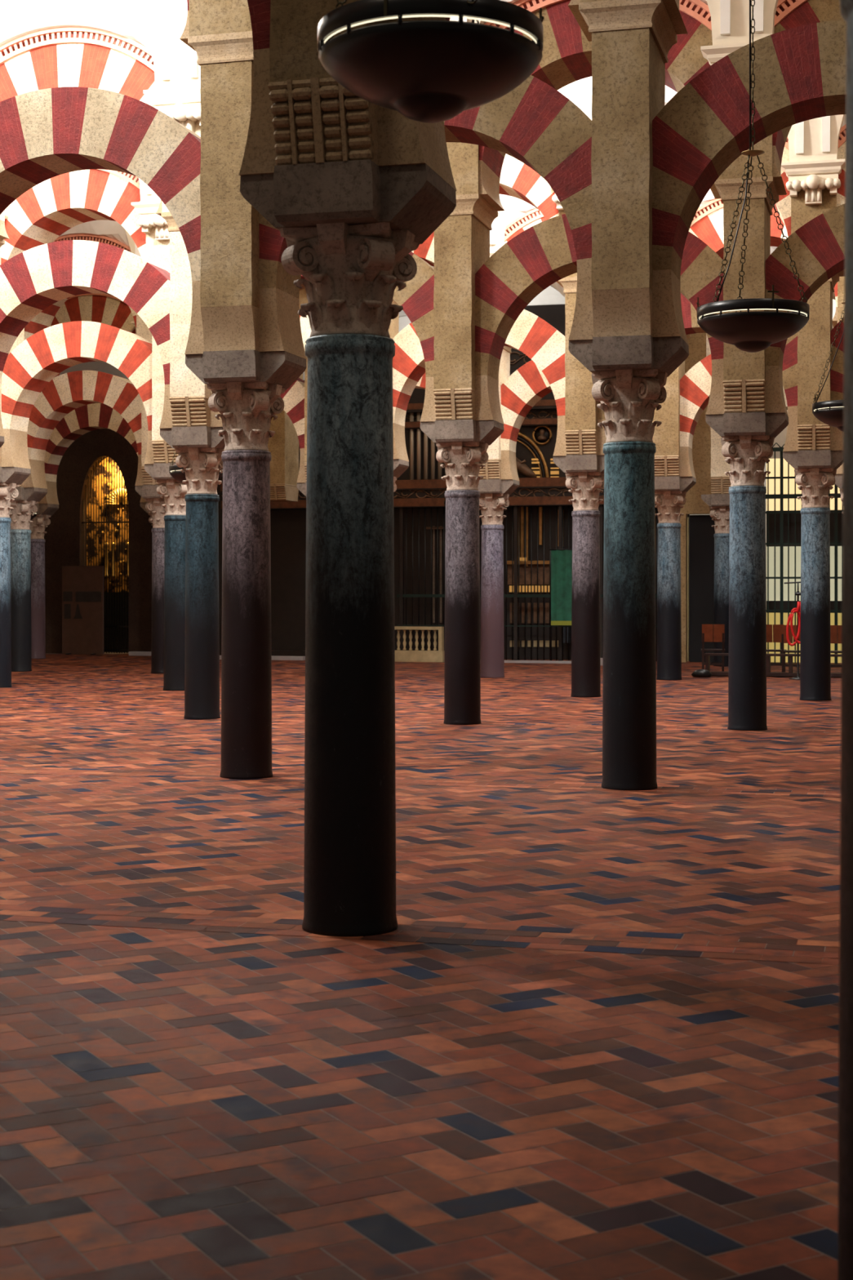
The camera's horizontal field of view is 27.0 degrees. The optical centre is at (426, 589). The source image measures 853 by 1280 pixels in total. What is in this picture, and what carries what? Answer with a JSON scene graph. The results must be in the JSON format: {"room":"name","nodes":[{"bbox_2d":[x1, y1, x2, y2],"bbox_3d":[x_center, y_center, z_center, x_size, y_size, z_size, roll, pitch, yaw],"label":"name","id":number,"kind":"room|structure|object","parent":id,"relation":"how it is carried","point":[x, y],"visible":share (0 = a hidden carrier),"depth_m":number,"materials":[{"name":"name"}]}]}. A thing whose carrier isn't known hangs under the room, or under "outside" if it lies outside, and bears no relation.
{"room":"mosque","nodes":[
{"label":"mosque","id":0,"kind":"room"},
{"bbox_2d":[44,428,222,653],"bbox_3d":[-9.143,-1.372,46.766,8.432,6.090,0.400,0,0,15],"label":"wall","id":1,"kind":"structure","parent":0,"point":[64,536],"depth_m":46.51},
{"bbox_2d":[81,456,128,653],"bbox_3d":[-8.373,-0.919,46.508,1.394,5.144,0.041,0,0,15],"label":"metal grille","id":2,"kind":"object","parent":1,"relation":"in","point":[83,522],"visible":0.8,"depth_m":46.46,"materials":[{"name":"black metal"}]},
{"bbox_2d":[0,0,707,49],"bbox_3d":[-0.822,-7.473,19.149,40.500,2.023,5.630,0,0,15],"label":"ceiling","id":3,"kind":"structure","parent":0,"point":[18,18],"depth_m":22.70,"materials":[{"name":"white paint"}]},
{"bbox_2d":[812,302,844,431],"bbox_3d":[4.896,-4.822,20.592,0.838,5.996,0.834,0,0,0],"label":"lamp","id":4,"kind":"object","parent":3,"relation":"hanging from","point":[830,413],"visible":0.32,"depth_m":20.45,"materials":[{"name":"black metal"}]},
{"bbox_2d":[59,189,715,247],"bbox_3d":[2.303,-7.468,30.812,40.500,2.033,4.568,0,0,15],"label":"ceiling","id":5,"kind":"structure","parent":0,"point":[114,230],"depth_m":35.27,"materials":[{"name":"white paint"}]},
{"bbox_2d":[0,652,841,1279],"bbox_3d":[0.000,1.672,27.000,60.000,0.002,66.000,0,0,0],"label":"floor","id":6,"kind":"structure","parent":0,"point":[595,1034],"depth_m":7.33,"materials":[{"name":"ceramic"}]},
{"bbox_2d":[0,435,4,447],"bbox_3d":[-6.276,-0.205,24.042,0.940,3.764,0.880,0,0,15],"label":"marble column","id":7,"kind":"structure","parent":6,"relation":"on","point":[2,438],"depth_m":24.15,"materials":[{"name":"stone"}]},
{"bbox_2d":[0,238,4,247],"bbox_3d":[-6.310,-4.660,23.916,1.000,5.144,1.350,0,0,15],"label":"pier","id":8,"kind":"object","parent":7,"relation":"on","point":[2,241],"visible":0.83,"depth_m":24.43,"materials":[{"name":"beige stone"}]},
{"bbox_2d":[0,26,162,239],"bbox_3d":[-4.599,-6.056,23.593,3.472,2.468,1.160,0,0,15],"label":"arch","id":9,"kind":"object","parent":8,"relation":"on","point":[64,56],"visible":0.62,"depth_m":23.05,"materials":[{"name":"stone"}]},
{"bbox_2d":[0,240,172,436],"bbox_3d":[-4.599,-3.335,23.593,3.002,2.496,0.620,0,0,15],"label":"arch","id":10,"kind":"object","parent":7,"relation":"on","point":[36,278],"visible":0.73,"depth_m":23.27,"materials":[{"name":"stone"}]},
{"bbox_2d":[0,466,31,688],"bbox_3d":[-7.361,-0.205,30.519,0.940,3.764,0.880,0,0,15],"label":"marble column","id":11,"kind":"structure","parent":6,"relation":"on","point":[11,477],"depth_m":30.36,"materials":[{"name":"stone"}]},
{"bbox_2d":[8,487,47,671],"bbox_3d":[-8.357,-0.205,36.550,0.940,3.764,0.880,0,0,15],"label":"marble column","id":12,"kind":"structure","parent":6,"relation":"on","point":[24,506],"depth_m":36.36,"materials":[{"name":"stone"}]},
{"bbox_2d":[23,370,142,488],"bbox_3d":[-6.831,-3.258,36.141,2.690,2.340,0.620,0,0,15],"label":"arch","id":13,"kind":"object","parent":12,"relation":"on","point":[66,393],"visible":0.6,"depth_m":35.93,"materials":[{"name":"stone"}]},
{"bbox_2d":[29,503,58,658],"bbox_3d":[-9.529,-0.205,43.358,0.940,3.764,0.880,0,0,15],"label":"marble column","id":14,"kind":"structure","parent":6,"relation":"on","point":[45,511],"depth_m":43.17,"materials":[{"name":"stone"}]},
{"bbox_2d":[62,565,103,654],"bbox_3d":[-8.917,0.525,46.125,1.156,2.296,0.440,0,0,15],"label":"information board","id":15,"kind":"object","parent":6,"relation":"on","point":[82,586],"visible":1,"depth_m":46.09,"materials":[{"name":"brown wood"}]},
{"bbox_2d":[86,457,128,652],"bbox_3d":[-8.074,-1.114,47.623,2.394,5.574,0.289,0,0,15],"label":"gilded altarpiece","id":16,"kind":"object","parent":6,"relation":"on","point":[108,457],"visible":0.25,"depth_m":47.72,"materials":[{"name":"gold"}]},
{"bbox_2d":[140,502,153,526],"bbox_3d":[-6.295,-0.205,42.492,0.940,3.764,0.880,0,0,15],"label":"marble column","id":17,"kind":"structure","parent":6,"relation":"on","point":[142,504],"depth_m":42.30,"materials":[{"name":"stone"}]},
{"bbox_2d":[39,403,146,504],"bbox_3d":[-7.912,-3.304,42.925,2.878,2.434,0.620,0,0,15],"label":"arch","id":18,"kind":"object","parent":17,"relation":"on","point":[83,420],"visible":0.48,"depth_m":42.79,"materials":[{"name":"stone"}]},
{"bbox_3d":[-4.839,-3.221,42.102,2.544,2.267,0.620,0,0,15],"label":"arch","id":19,"kind":"object","parent":17,"relation":"on","visible":0},
{"bbox_2d":[267,373,302,502],"bbox_3d":[-3.417,-4.660,41.586,1.000,5.144,1.350,0,0,15],"label":"pier","id":20,"kind":"object","parent":19,"relation":"on","point":[283,446],"visible":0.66,"depth_m":41.25,"materials":[{"name":"beige stone"}]},
{"bbox_2d":[134,484,165,673],"bbox_3d":[-5.305,-0.205,35.732,0.940,3.764,0.880,0,0,15],"label":"marble column","id":21,"kind":"structure","parent":6,"relation":"on","point":[148,492],"depth_m":35.53,"materials":[{"name":"stone"}]},
{"bbox_2d":[124,229,159,484],"bbox_3d":[-5.338,-4.660,35.607,1.000,5.144,1.350,0,0,15],"label":"pier","id":22,"kind":"object","parent":21,"relation":"on","point":[142,330],"visible":0.17,"depth_m":35.29,"materials":[{"name":"stone"}]},
{"bbox_2d":[24,233,136,340],"bbox_3d":[-6.831,-5.978,36.141,3.160,2.312,1.160,0,0,15],"label":"arch","id":23,"kind":"object","parent":22,"relation":"on","point":[43,320],"visible":0.14,"depth_m":36.07,"materials":[{"name":"beige stone"}]},
{"bbox_2d":[144,462,187,690],"bbox_3d":[-4.158,-0.205,29.661,0.940,3.764,0.880,0,0,15],"label":"marble column","id":24,"kind":"structure","parent":6,"relation":"on","point":[173,491],"depth_m":29.46,"materials":[{"name":"stone"}]},
{"bbox_2d":[1,320,154,469],"bbox_3d":[-5.760,-3.296,30.090,2.846,2.417,0.620,0,0,15],"label":"arch","id":25,"kind":"object","parent":24,"relation":"on","point":[39,358],"visible":0.75,"depth_m":29.95,"materials":[{"name":"stone"}]},
{"bbox_2d":[131,178,178,463],"bbox_3d":[-4.192,-4.660,29.536,1.000,5.144,1.350,0,0,15],"label":"pier","id":26,"kind":"object","parent":24,"relation":"on","point":[155,227],"visible":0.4,"depth_m":29.19,"materials":[{"name":"stone"}]},
{"bbox_2d":[0,168,146,264],"bbox_3d":[-5.760,-6.017,30.090,3.316,2.390,1.160,0,0,15],"label":"arch","id":27,"kind":"object","parent":26,"relation":"on","point":[58,204],"visible":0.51,"depth_m":29.68,"materials":[{"name":"stone"}]},
{"bbox_2d":[160,426,225,719],"bbox_3d":[-2.922,-0.205,23.144,0.940,3.764,0.880,0,0,15],"label":"marble column","id":28,"kind":"structure","parent":6,"relation":"on","point":[199,449],"depth_m":22.95,"materials":[{"name":"stone"}]},
{"bbox_2d":[142,15,210,426],"bbox_3d":[-2.956,-4.660,23.018,1.000,5.144,1.350,0,0,15],"label":"pier","id":29,"kind":"object","parent":28,"relation":"on","point":[176,94],"visible":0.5,"depth_m":22.60,"materials":[{"name":"stone"}]},
{"bbox_2d":[209,252,435,426],"bbox_3d":[-1.236,-3.340,22.692,3.020,2.505,0.620,0,0,15],"label":"arch","id":30,"kind":"object","parent":28,"relation":"on","point":[416,299],"visible":0.23,"depth_m":22.05,"materials":[{"name":"beige stone"}]},
{"bbox_2d":[185,349,306,778],"bbox_3d":[-1.614,-0.205,15.929,0.940,3.764,0.880,0,0,15],"label":"marble column","id":31,"kind":"structure","parent":6,"relation":"on","point":[246,387],"depth_m":15.73,"materials":[{"name":"stone"}]},
{"bbox_2d":[0,87,204,354],"bbox_3d":[-3.251,-3.315,16.368,2.920,2.455,0.620,0,0,15],"label":"arch","id":32,"kind":"object","parent":31,"relation":"on","point":[46,134],"visible":0.63,"depth_m":15.95,"materials":[{"name":"stone"}]},
{"bbox_2d":[187,0,259,351],"bbox_3d":[-1.647,-4.660,15.804,1.000,5.144,1.350,0,0,15],"label":"pier","id":33,"kind":"object","parent":31,"relation":"on","point":[220,31],"visible":0.54,"depth_m":15.45,"materials":[{"name":"beige stone"}]},
{"bbox_2d":[258,75,593,359],"bbox_3d":[0.051,-3.330,15.483,2.978,2.484,0.620,0,0,15],"label":"arch","id":34,"kind":"object","parent":31,"relation":"on","point":[534,123],"visible":0.46,"depth_m":14.94,"materials":[{"name":"stone"}]},
{"bbox_2d":[296,482,306,496],"bbox_3d":[-2.005,-0.205,34.848,0.940,3.764,0.880,0,0,15],"label":"marble column","id":35,"kind":"structure","parent":6,"relation":"on","point":[301,486],"depth_m":34.66,"materials":[{"name":"stone"}]},
{"bbox_2d":[280,377,306,483],"bbox_3d":[-3.655,-3.321,35.290,2.946,2.468,0.620,0,0,15],"label":"arch","id":36,"kind":"object","parent":35,"relation":"on","point":[293,397],"visible":0.13,"depth_m":34.66,"materials":[{"name":"stone"}]},
{"bbox_2d":[299,288,308,482],"bbox_3d":[-2.039,-4.660,34.723,1.000,5.144,1.350,0,0,15],"label":"pier","id":37,"kind":"object","parent":35,"relation":"on","point":[303,296],"visible":0.06,"depth_m":34.42,"materials":[{"name":"beige stone"}]},
{"bbox_2d":[411,231,434,266],"bbox_3d":[-0.373,-6.032,34.411,3.379,2.422,1.160,0,0,15],"label":"arch","id":38,"kind":"object","parent":37,"relation":"on","point":[425,251],"visible":0.02,"depth_m":33.79,"materials":[{"name":"stone"}]},
{"bbox_2d":[240,159,456,936],"bbox_3d":[-0.378,-0.168,8.796,0.940,3.690,0.880,0,0,15],"label":"marble column","id":39,"kind":"structure","parent":6,"relation":"on","point":[351,228],"depth_m":8.60,"materials":[{"name":"stone"}]},
{"bbox_2d":[267,0,377,165],"bbox_3d":[-0.412,-4.585,8.670,1.000,5.144,1.350,0,0,15],"label":"pier","id":40,"kind":"object","parent":39,"relation":"on","point":[316,119],"visible":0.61,"depth_m":8.34,"materials":[{"name":"beige stone"}]},
{"bbox_2d":[393,458,408,492],"bbox_3d":[-0.814,-0.205,28.765,0.940,3.764,0.880,0,0,15],"label":"marble column","id":41,"kind":"structure","parent":6,"relation":"on","point":[400,466],"depth_m":28.66,"materials":[{"name":"stone"}]},
{"bbox_2d":[388,299,399,338],"bbox_3d":[-0.847,-4.660,28.640,1.000,5.144,1.350,0,0,15],"label":"pier","id":42,"kind":"object","parent":41,"relation":"on","point":[393,328],"visible":0.02,"depth_m":28.91,"materials":[{"name":"beige stone"}]},
{"bbox_2d":[499,154,563,287],"bbox_3d":[0.843,-6.045,28.321,3.430,2.448,1.160,0,0,15],"label":"arch","id":43,"kind":"object","parent":42,"relation":"attached to","point":[518,180],"visible":0.02,"depth_m":27.62,"materials":[{"name":"stone"}]},
{"bbox_2d":[392,309,566,461],"bbox_3d":[0.843,-3.325,28.321,2.960,2.475,0.620,0,0,15],"label":"arch","id":44,"kind":"object","parent":41,"relation":"on","point":[530,335],"visible":0.61,"depth_m":27.83,"materials":[{"name":"stone"}]},
{"bbox_2d":[394,626,444,662],"bbox_3d":[-0.396,1.264,41.466,1.664,0.818,0.240,0,0,15],"label":"stone balustrade","id":45,"kind":"object","parent":6,"relation":"on","point":[404,655],"visible":0.73,"depth_m":41.32,"materials":[{"name":"beige stone"}]},
{"bbox_2d":[151,304,689,661],"bbox_3d":[-0.333,-2.574,43.266,14.033,8.493,0.790,0,0,15],"label":"wall","id":46,"kind":"structure","parent":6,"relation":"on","point":[538,520],"depth_m":42.99,"materials":[{"name":"brown wood"}]},
{"bbox_2d":[420,419,504,724],"bbox_3d":[0.449,-0.205,22.240,0.940,3.764,0.880,0,0,15],"label":"marble column","id":47,"kind":"structure","parent":6,"relation":"on","point":[462,445],"depth_m":22.05,"materials":[{"name":"stone"}]},
{"bbox_2d":[432,15,497,420],"bbox_3d":[0.416,-4.660,22.115,1.000,5.144,1.350,0,0,15],"label":"pier","id":48,"kind":"object","parent":47,"relation":"on","point":[462,241],"visible":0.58,"depth_m":21.75,"materials":[{"name":"beige stone"}]},
{"bbox_2d":[479,0,720,211],"bbox_3d":[2.151,-6.068,21.785,3.523,2.494,1.160,0,0,15],"label":"arch","id":49,"kind":"object","parent":48,"relation":"attached to","point":[566,53],"visible":0.27,"depth_m":21.42,"materials":[{"name":"beige stone"}]},
{"bbox_2d":[477,479,519,678],"bbox_3d":[1.258,-0.205,33.974,0.940,3.764,0.880,0,0,15],"label":"marble column","id":50,"kind":"structure","parent":6,"relation":"on","point":[495,494],"depth_m":33.77,"materials":[{"name":"stone"}]},
{"bbox_2d":[478,201,511,479],"bbox_3d":[1.225,-4.660,33.849,1.000,5.144,1.350,0,0,15],"label":"pier","id":51,"kind":"object","parent":50,"relation":"on","point":[492,468],"visible":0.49,"depth_m":33.46,"materials":[{"name":"stone"}]},
{"bbox_2d":[504,208,546,244],"bbox_3d":[2.889,-6.032,33.537,3.376,2.420,1.160,0,0,15],"label":"arch","id":52,"kind":"object","parent":51,"relation":"on","point":[533,217],"visible":0.12,"depth_m":33.27,"materials":[{"name":"stone"}]},
{"bbox_2d":[549,548,572,660],"bbox_3d":[3.176,0.360,41.399,0.613,2.626,0.048,0,0,15],"label":"banner","id":53,"kind":"object","parent":6,"relation":"on","point":[561,559],"visible":0.71,"depth_m":41.40,"materials":[{"name":"fabric"}]},
{"bbox_2d":[552,454,604,697],"bbox_3d":[2.500,-0.205,27.877,0.940,3.764,0.880,0,0,15],"label":"marble column","id":54,"kind":"structure","parent":6,"relation":"on","point":[584,473],"depth_m":27.68,"materials":[{"name":"stone"}]},
{"bbox_2d":[551,115,598,454],"bbox_3d":[2.467,-4.660,27.752,1.000,5.144,1.350,0,0,15],"label":"pier","id":55,"kind":"object","parent":54,"relation":"on","point":[581,432],"visible":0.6,"depth_m":27.41,"materials":[{"name":"beige stone"}]},
{"bbox_2d":[773,137,791,236],"bbox_3d":[4.201,-6.068,27.422,3.522,2.493,1.160,0,0,15],"label":"arch","id":56,"kind":"object","parent":55,"relation":"on","point":[783,206],"visible":0.09,"depth_m":26.59,"materials":[{"name":"stone"}]},
{"bbox_2d":[597,293,798,455],"bbox_3d":[4.201,-3.348,27.422,3.052,2.521,0.620,0,0,15],"label":"arch","id":57,"kind":"object","parent":54,"relation":"on","point":[789,372],"visible":0.27,"depth_m":26.76,"materials":[{"name":"stone"}]},
{"bbox_2d":[568,334,688,790],"bbox_3d":[1.717,-0.205,15.037,0.940,3.764,0.880,0,0,15],"label":"marble column","id":58,"kind":"structure","parent":6,"relation":"on","point":[629,375],"depth_m":14.84,"materials":[{"name":"stone"}]},
{"bbox_2d":[578,0,677,337],"bbox_3d":[1.683,-4.660,14.911,1.000,5.144,1.350,0,0,15],"label":"pier","id":59,"kind":"object","parent":58,"relation":"on","point":[632,40],"visible":0.77,"depth_m":14.56,"materials":[{"name":"beige stone"}]},
{"bbox_2d":[568,0,591,41],"bbox_3d":[0.051,-6.050,15.483,3.448,2.456,1.160,0,0,15],"label":"arch","id":60,"kind":"object","parent":59,"relation":"attached to","point":[573,5],"visible":0.08,"depth_m":14.97,"materials":[{"name":"beige stone"}]},
{"bbox_2d":[662,0,687,34],"bbox_3d":[3.390,-6.054,14.588,3.465,2.465,1.160,0,0,15],"label":"arch","id":61,"kind":"object","parent":59,"relation":"attached to","point":[672,6],"visible":1,"depth_m":14.97,"materials":[{"name":"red stone"}]},
{"bbox_2d":[652,19,846,345],"bbox_3d":[3.390,-3.334,14.588,2.995,2.492,0.620,0,0,15],"label":"arch","id":62,"kind":"object","parent":58,"relation":"on","point":[800,73],"visible":0.97,"depth_m":14.57,"materials":[{"name":"stone"}]},
{"bbox_2d":[654,475,696,680],"bbox_3d":[4.519,-0.205,33.101,0.940,3.764,0.880,0,0,15],"label":"marble column","id":63,"kind":"structure","parent":6,"relation":"on","point":[670,492],"depth_m":32.91,"materials":[{"name":"stone"}]},
{"bbox_2d":[501,360,653,481],"bbox_3d":[2.889,-3.312,33.537,2.906,2.448,0.620,0,0,15],"label":"arch","id":64,"kind":"object","parent":63,"relation":"on","point":[528,384],"visible":0.44,"depth_m":33.57,"materials":[{"name":"stone"}]},
{"bbox_2d":[653,333,690,476],"bbox_3d":[4.485,-4.660,32.975,1.000,5.144,1.350,0,0,15],"label":"pier","id":65,"kind":"object","parent":63,"relation":"on","point":[666,437],"visible":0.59,"depth_m":32.62,"materials":[{"name":"beige stone"}]},
{"bbox_2d":[688,199,837,333],"bbox_3d":[6.165,-6.040,32.660,3.408,2.436,1.160,0,0,15],"label":"arch","id":66,"kind":"object","parent":65,"relation":"on","point":[707,224],"visible":0.21,"depth_m":32.38,"materials":[{"name":"stone"}]},
{"bbox_2d":[680,354,843,478],"bbox_3d":[6.165,-3.319,32.660,2.938,2.463,0.620,0,0,15],"label":"arch","id":67,"kind":"object","parent":63,"relation":"on","point":[695,384],"visible":0.29,"depth_m":32.70,"materials":[{"name":"stone"}]},
{"bbox_2d":[701,624,724,671],"bbox_3d":[5.832,1.183,36.173,0.480,0.980,0.569,0,0,8],"label":"wooden chair","id":68,"kind":"object","parent":6,"relation":"on","point":[707,629],"visible":0.88,"depth_m":35.95,"materials":[{"name":"orange wood"}]},
{"bbox_2d":[701,493,729,666],"bbox_3d":[6.539,-0.205,39.054,0.940,3.764,0.880,0,0,15],"label":"marble column","id":69,"kind":"structure","parent":6,"relation":"on","point":[718,504],"depth_m":38.86,"materials":[{"name":"stone"}]},
{"bbox_2d":[706,333,731,493],"bbox_3d":[6.505,-4.660,38.928,1.000,5.144,1.350,0,0,15],"label":"pier","id":70,"kind":"object","parent":69,"relation":"on","point":[720,482],"visible":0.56,"depth_m":38.60,"materials":[{"name":"stone"}]},
{"bbox_2d":[705,412,788,730],"bbox_3d":[3.852,-0.205,21.329,0.940,3.764,0.880,0,0,15],"label":"marble column","id":71,"kind":"structure","parent":6,"relation":"on","point":[747,439],"depth_m":21.13,"materials":[{"name":"stone"}]},
{"bbox_2d":[475,213,724,424],"bbox_3d":[2.151,-3.348,21.785,3.053,2.521,0.620,0,0,15],"label":"arch","id":72,"kind":"object","parent":71,"relation":"on","point":[543,255],"visible":0.7,"depth_m":21.74,"materials":[{"name":"stone"}]},
{"bbox_2d":[700,0,778,413],"bbox_3d":[3.818,-4.660,21.203,1.000,5.144,1.350,0,0,15],"label":"pier","id":73,"kind":"object","parent":71,"relation":"on","point":[744,381],"visible":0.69,"depth_m":20.82,"materials":[{"name":"beige stone"}]},
{"bbox_2d":[772,0,843,195],"bbox_3d":[5.549,-6.066,20.874,3.514,2.489,1.160,0,0,15],"label":"arch","id":74,"kind":"object","parent":73,"relation":"attached to","point":[790,14],"visible":0.38,"depth_m":20.69,"materials":[{"name":"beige stone"}]},
{"bbox_2d":[766,624,784,666],"bbox_3d":[7.003,1.183,35.861,0.480,0.980,0.569,0,0,15],"label":"wooden chair","id":75,"kind":"object","parent":6,"relation":"on","point":[776,628],"visible":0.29,"depth_m":35.63,"materials":[{"name":"orange wood"}]},
{"bbox_2d":[766,653,799,677],"bbox_3d":[7.012,1.453,34.201,0.945,0.440,0.400,0,0,15],"label":"bench","id":76,"kind":"object","parent":6,"relation":"on","point":[769,673],"visible":0.54,"depth_m":34.08,"materials":[{"name":"brown wood"}]},
{"bbox_2d":[780,625,800,671],"bbox_3d":[7.300,1.183,35.341,0.480,0.980,0.569,0,0,15],"label":"wooden chair","id":77,"kind":"object","parent":6,"relation":"on","point":[784,640],"visible":0.43,"depth_m":35.16,"materials":[{"name":"orange wood"}]},
{"bbox_2d":[783,581,800,679],"bbox_3d":[6.983,0.751,33.342,0.493,1.844,0.336,0,0,-31],"label":"stand","id":78,"kind":"object","parent":6,"relation":"on","point":[797,593],"visible":0.85,"depth_m":33.32,"materials":[{"name":"black metal"}]},
{"bbox_2d":[786,601,800,646],"bbox_3d":[6.917,0.637,33.238,0.371,0.836,0.118,0,0,0],"label":"coiled rope","id":79,"kind":"object","parent":78,"relation":"hanging from","point":[793,611],"visible":0.75,"depth_m":33.23,"materials":[{"name":"red fabric"}]},
{"bbox_2d":[766,325,842,662],"bbox_3d":[9.245,-2.203,40.834,2.820,7.752,0.051,0,0,15],"label":"window","id":80,"kind":"structure","parent":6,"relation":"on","point":[780,439],"depth_m":41.06,"materials":[{"name":"beige paint"}]},
{"bbox_2d":[764,442,802,624],"bbox_3d":[8.156,-1.290,40.582,0.823,4.141,0.061,0,0,15],"label":"window grille","id":81,"kind":"object","parent":80,"relation":"in","point":[782,495],"depth_m":40.57,"materials":[{"name":"black metal"}]},
{"bbox_2d":[828,484,842,629],"bbox_3d":[9.271,-0.753,40.284,0.288,3.273,0.061,0,0,15],"label":"window grille","id":82,"kind":"object","parent":80,"relation":"in","point":[836,495],"depth_m":40.26,"materials":[{"name":"black metal"}]},
{"bbox_2d":[782,449,843,701],"bbox_3d":[5.902,-0.205,26.966,0.940,3.764,0.880,0,0,15],"label":"marble column","id":83,"kind":"structure","parent":6,"relation":"on","point":[815,470],"depth_m":26.77,"materials":[{"name":"stone"}]},
{"bbox_2d":[781,114,845,450],"bbox_3d":[5.868,-4.660,26.841,1.000,5.144,1.350,0,0,15],"label":"pier","id":84,"kind":"object","parent":83,"relation":"on","point":[813,169],"visible":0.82,"depth_m":26.44,"materials":[{"name":"beige stone"}]},
{"bbox_2d":[836,124,845,276],"bbox_3d":[7.570,-6.051,26.519,3.455,2.460,1.160,0,0,15],"label":"arch","id":85,"kind":"object","parent":84,"relation":"on","point":[842,140],"visible":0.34,"depth_m":26.38,"materials":[{"name":"beige stone"}]},
{"bbox_2d":[830,625,841,667],"bbox_3d":[8.139,1.183,35.116,0.480,0.980,0.569,0,0,18],"label":"wooden chair","id":86,"kind":"object","parent":6,"relation":"on","point":[835,634],"visible":0.21,"depth_m":34.90,"materials":[{"name":"orange wood"}]},
{"bbox_2d":[834,474,843,513],"bbox_3d":[7.811,-0.205,32.219,0.940,3.764,0.880,0,0,15],"label":"marble column","id":87,"kind":"structure","parent":6,"relation":"on","point":[838,477],"depth_m":32.02,"materials":[{"name":"stone"}]},
{"bbox_2d":[837,276,844,323],"bbox_3d":[7.777,-4.660,32.093,1.000,5.144,1.350,0,0,15],"label":"pier","id":88,"kind":"object","parent":87,"relation":"on","point":[841,283],"visible":0.04,"depth_m":31.78,"materials":[{"name":"beige stone"}]},
{"bbox_2d":[837,0,852,1279],"bbox_3d":[1.048,-0.205,3.520,0.940,3.764,0.880,0,0,15],"label":"marble column","id":89,"kind":"structure","parent":6,"relation":"on","point":[845,1253],"depth_m":3.50,"materials":[{"name":"stone"}]},
{"bbox_3d":[-3.720,-0.168,9.691,0.940,3.690,0.880,0,0,15],"label":"marble column","id":90,"kind":"structure","parent":6,"relation":"on","visible":0},
{"bbox_2d":[239,0,276,175],"bbox_3d":[-2.049,-3.257,9.243,2.989,2.490,0.620,0,0,15],"label":"arch","id":91,"kind":"object","parent":90,"relation":"on","point":[260,153],"visible":0.26,"depth_m":8.59,"materials":[{"name":"beige stone"}]},
{"bbox_3d":[2.960,-0.168,7.901,0.940,3.690,0.880,0,0,15],"label":"marble column","id":92,"kind":"structure","parent":6,"relation":"on","visible":0},
{"bbox_2d":[377,14,456,191],"bbox_3d":[1.291,-3.257,8.348,2.986,2.488,0.620,0,0,15],"label":"arch","id":93,"kind":"object","parent":92,"relation":"on","point":[402,140],"visible":0.34,"depth_m":8.43,"materials":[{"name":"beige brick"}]},
{"bbox_3d":[7.246,-0.205,20.420,0.940,3.764,0.880,0,0,15],"label":"marble column","id":94,"kind":"structure","parent":6,"relation":"on","visible":0},
{"bbox_2d":[765,204,844,416],"bbox_3d":[5.549,-3.346,20.874,3.044,2.517,0.620,0,0,15],"label":"arch","id":95,"kind":"object","parent":94,"relation":"on","point":[817,247],"visible":0.77,"depth_m":20.88,"materials":[{"name":"red stone"}]},
{"bbox_3d":[9.239,-0.205,26.072,0.940,3.764,0.880,0,0,15],"label":"marble column","id":96,"kind":"structure","parent":6,"relation":"on","visible":0},
{"bbox_2d":[830,317,844,450],"bbox_3d":[7.570,-3.331,26.519,2.985,2.488,0.620,0,0,15],"label":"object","id":97,"kind":"object","parent":96,"relation":"on","point":[837,371],"visible":0.42,"depth_m":26.58,"materials":[{"name":"stone"}]},
{"bbox_2d":[59,299,835,605],"bbox_3d":[6.189,-3.577,45.313,40.500,10.500,0.303,0,0,15],"label":"wall","id":98,"kind":"structure","parent":0,"point":[102,366],"depth_m":49.13,"materials":[{"name":"white paint"}]},
{"bbox_2d":[399,284,564,317],"bbox_3d":[5.463,-7.469,42.606,40.501,2.032,5.306,0,0,15],"label":"ceiling","id":99,"kind":"structure","parent":0,"point":[549,295],"depth_m":45.57,"materials":[{"name":"white paint"}]},
{"bbox_2d":[679,333,711,662],"bbox_3d":[6.812,-2.530,40.994,1.963,8.407,0.300,0,0,15],"label":"wall","id":100,"kind":"structure","parent":0,"point":[701,443],"depth_m":41.00,"materials":[{"name":"beige stone"}]},
{"bbox_2d":[689,515,715,662],"bbox_3d":[6.412,-0.030,41.138,0.637,3.406,0.070,0,0,15],"label":"door","id":101,"kind":"structure","parent":100,"relation":"in","point":[702,532],"depth_m":41.12,"materials":[{"name":"black wood"}]},
{"bbox_2d":[557,76,845,127],"bbox_3d":[0.809,-7.470,25.237,40.501,2.029,4.976,0,0,15],"label":"ceiling","id":102,"kind":"structure","parent":0,"point":[579,92],"depth_m":26.97,"materials":[{"name":"white paint"}]},
{"bbox_3d":[-4.416,-7.465,5.736,40.932,2.039,17.244,0,0,0],"label":"ceiling","id":103,"kind":"structure","parent":0,"visible":0},
{"bbox_2d":[317,0,543,123],"bbox_3d":[0.016,-4.937,6.574,0.867,6.406,0.863,0,0,0],"label":"hanging lamp","id":104,"kind":"object","parent":103,"relation":"hanging from","point":[424,71],"visible":1,"depth_m":6.32,"materials":[{"name":"black metal"}]},
{"bbox_3d":[-2.530,-7.465,12.774,40.562,2.039,15.863,0,0,0],"label":"ceiling","id":105,"kind":"structure","parent":0,"visible":0},
{"bbox_2d":[696,0,809,352],"bbox_3d":[2.457,-4.868,13.374,0.834,6.159,0.838,0,0,0],"label":"lamp","id":106,"kind":"object","parent":105,"relation":"hanging from","point":[749,331],"visible":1,"depth_m":13.17,"materials":[{"name":"black metal"}]},
{"bbox_3d":[-9.563,-4.660,43.233,1.000,5.144,1.350,0,0,15],"label":"pier","id":107,"kind":"object","parent":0,"visible":0},
{"bbox_2d":[50,293,135,377],"bbox_3d":[-7.912,-6.025,42.925,3.348,2.406,1.160,0,0,15],"label":"arch","id":108,"kind":"object","parent":107,"relation":"on","point":[108,309],"visible":0.26,"depth_m":42.40,"materials":[{"name":"stone"}]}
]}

